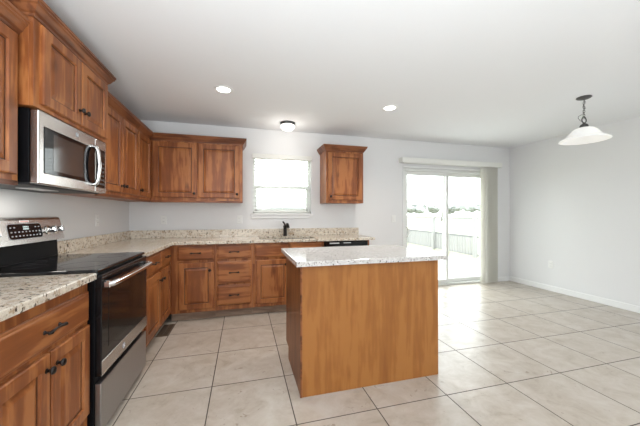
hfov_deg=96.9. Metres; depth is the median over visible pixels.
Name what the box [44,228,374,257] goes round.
countertop
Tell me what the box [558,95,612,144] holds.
pendant light
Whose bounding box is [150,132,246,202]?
upper cabinet
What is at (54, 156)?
microwave oven
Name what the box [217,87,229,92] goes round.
diffuser
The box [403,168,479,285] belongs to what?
door
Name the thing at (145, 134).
upper cabinet
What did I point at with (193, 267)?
base cabinet
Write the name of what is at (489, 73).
ceiling
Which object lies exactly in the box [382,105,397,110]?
recessed light
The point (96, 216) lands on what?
wall outlet
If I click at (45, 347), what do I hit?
base cabinet
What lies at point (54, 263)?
cooktop
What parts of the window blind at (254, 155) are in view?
rail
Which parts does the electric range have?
control panel, knob, knob, handle mount, storage drawer, oven door, handle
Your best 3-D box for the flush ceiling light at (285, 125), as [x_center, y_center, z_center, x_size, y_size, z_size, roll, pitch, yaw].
[-0.431,-1.145,3.775,0.200,0.106,0.200,0,0,-15]
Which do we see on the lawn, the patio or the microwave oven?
the patio
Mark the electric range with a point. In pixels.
(117, 319)
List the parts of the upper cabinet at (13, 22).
light rail, frame, door, crown moulding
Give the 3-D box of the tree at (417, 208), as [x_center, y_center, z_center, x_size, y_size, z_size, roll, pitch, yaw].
[15.156,-0.167,49.607,7.258,3.382,4.646,0,0,-15]
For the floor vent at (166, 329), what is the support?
in the floor
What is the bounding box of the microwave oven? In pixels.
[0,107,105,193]
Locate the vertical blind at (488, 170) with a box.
[399,157,501,282]
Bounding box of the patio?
[438,257,479,278]
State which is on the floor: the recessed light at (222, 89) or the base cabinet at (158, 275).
the base cabinet at (158, 275)
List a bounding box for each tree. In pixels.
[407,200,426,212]
[407,203,425,213]
[426,203,465,220]
[464,204,479,212]
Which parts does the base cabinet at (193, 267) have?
drawer, door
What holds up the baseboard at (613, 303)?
attached to the wall at (576, 208)
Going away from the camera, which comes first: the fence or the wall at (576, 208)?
the wall at (576, 208)
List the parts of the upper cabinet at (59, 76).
door, crown moulding, frame, door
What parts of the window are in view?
sash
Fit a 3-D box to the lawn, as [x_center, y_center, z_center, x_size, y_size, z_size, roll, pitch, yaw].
[6.900,1.703,83.924,180.000,0.180,149.839,0,0,-15]
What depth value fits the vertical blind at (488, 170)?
4.99 m
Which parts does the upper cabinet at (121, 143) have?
door, light rail, frame, crown moulding, door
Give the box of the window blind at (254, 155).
[252,153,311,211]
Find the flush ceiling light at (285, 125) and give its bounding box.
[280,121,294,130]
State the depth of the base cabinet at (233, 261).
3.35 m
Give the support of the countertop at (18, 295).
on the base cabinet at (45, 347)
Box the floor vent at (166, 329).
[156,324,174,336]
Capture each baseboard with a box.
[498,276,509,281]
[510,276,639,312]
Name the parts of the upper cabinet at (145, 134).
light rail, frame, door, crown moulding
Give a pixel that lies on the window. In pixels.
(308, 174)
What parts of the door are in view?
sliding panel, fixed panel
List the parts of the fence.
post, rail, rail, post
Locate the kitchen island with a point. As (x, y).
(353, 326)
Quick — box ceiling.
[43,0,639,147]
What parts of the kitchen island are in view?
panel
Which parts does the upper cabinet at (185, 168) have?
door, light rail, crown moulding, door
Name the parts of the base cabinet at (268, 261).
frame, door, rail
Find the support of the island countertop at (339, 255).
on the kitchen island
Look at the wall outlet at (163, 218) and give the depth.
3.71 m
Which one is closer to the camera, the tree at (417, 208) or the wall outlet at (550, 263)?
the wall outlet at (550, 263)
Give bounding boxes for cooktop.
[0,252,143,276]
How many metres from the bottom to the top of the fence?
1.250 m
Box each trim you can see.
[251,213,312,218]
[402,166,479,245]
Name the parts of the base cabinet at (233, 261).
drawer, drawer, drawer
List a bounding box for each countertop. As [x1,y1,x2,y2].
[0,273,96,321]
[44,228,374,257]
[281,245,445,266]
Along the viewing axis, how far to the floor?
2.13 m
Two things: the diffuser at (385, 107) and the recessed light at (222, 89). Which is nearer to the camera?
the recessed light at (222, 89)
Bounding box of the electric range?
[0,217,151,425]
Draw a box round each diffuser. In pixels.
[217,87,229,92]
[384,106,394,109]
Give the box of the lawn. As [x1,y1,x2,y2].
[407,216,479,262]
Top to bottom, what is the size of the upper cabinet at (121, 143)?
0.826 m
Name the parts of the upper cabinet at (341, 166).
crown moulding, frame, door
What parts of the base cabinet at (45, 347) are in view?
door, drawer, knob, knob, door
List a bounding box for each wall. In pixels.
[0,189,128,266]
[129,120,509,276]
[510,116,639,305]
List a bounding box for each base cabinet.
[0,284,89,425]
[142,247,170,346]
[170,244,215,320]
[216,243,251,316]
[252,241,323,313]
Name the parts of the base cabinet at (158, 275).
door, drawer, drawer, door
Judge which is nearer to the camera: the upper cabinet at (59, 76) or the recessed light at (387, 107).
the upper cabinet at (59, 76)
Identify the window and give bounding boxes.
[253,159,309,212]
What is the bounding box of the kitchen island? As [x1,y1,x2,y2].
[286,257,437,397]
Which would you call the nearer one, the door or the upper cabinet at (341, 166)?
the upper cabinet at (341, 166)
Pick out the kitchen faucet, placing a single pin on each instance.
(286, 225)
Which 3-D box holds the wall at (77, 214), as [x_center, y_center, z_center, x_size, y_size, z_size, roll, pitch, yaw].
[-1.650,0.011,0.411,0.160,2.440,6.920,0,0,-15]
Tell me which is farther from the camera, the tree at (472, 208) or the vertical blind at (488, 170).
the tree at (472, 208)
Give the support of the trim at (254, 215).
attached to the wall at (382, 169)
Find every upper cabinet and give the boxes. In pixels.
[0,0,29,185]
[8,0,115,142]
[50,91,141,200]
[107,122,152,201]
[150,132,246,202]
[317,144,367,203]
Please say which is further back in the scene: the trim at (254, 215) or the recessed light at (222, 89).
the trim at (254, 215)
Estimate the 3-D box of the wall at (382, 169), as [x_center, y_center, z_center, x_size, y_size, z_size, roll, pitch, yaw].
[0.510,0.023,4.498,6.146,2.440,0.160,0,0,-15]
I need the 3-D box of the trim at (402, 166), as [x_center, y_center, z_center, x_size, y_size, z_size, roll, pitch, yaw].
[2.256,0.239,4.891,1.878,2.012,0.032,0,0,-15]
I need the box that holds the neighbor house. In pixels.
[257,197,305,208]
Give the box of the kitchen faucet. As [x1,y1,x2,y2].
[282,221,289,235]
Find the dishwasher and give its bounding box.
[324,240,367,246]
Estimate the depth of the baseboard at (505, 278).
5.17 m
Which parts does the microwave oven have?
door, handle, control panel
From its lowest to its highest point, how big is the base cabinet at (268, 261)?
0.878 m
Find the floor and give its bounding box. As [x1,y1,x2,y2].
[106,281,639,425]
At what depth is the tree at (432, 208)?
52.95 m
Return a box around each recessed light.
[214,85,233,93]
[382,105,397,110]
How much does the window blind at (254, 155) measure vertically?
0.833 m
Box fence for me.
[407,216,478,257]
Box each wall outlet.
[95,215,98,225]
[161,216,166,223]
[548,261,552,268]
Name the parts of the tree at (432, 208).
crown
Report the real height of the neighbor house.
3.920 m
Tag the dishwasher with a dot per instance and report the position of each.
(354, 242)
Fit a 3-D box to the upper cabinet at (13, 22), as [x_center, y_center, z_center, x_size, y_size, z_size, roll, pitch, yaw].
[-1.542,-0.549,1.051,0.383,0.826,0.648,0,0,-15]

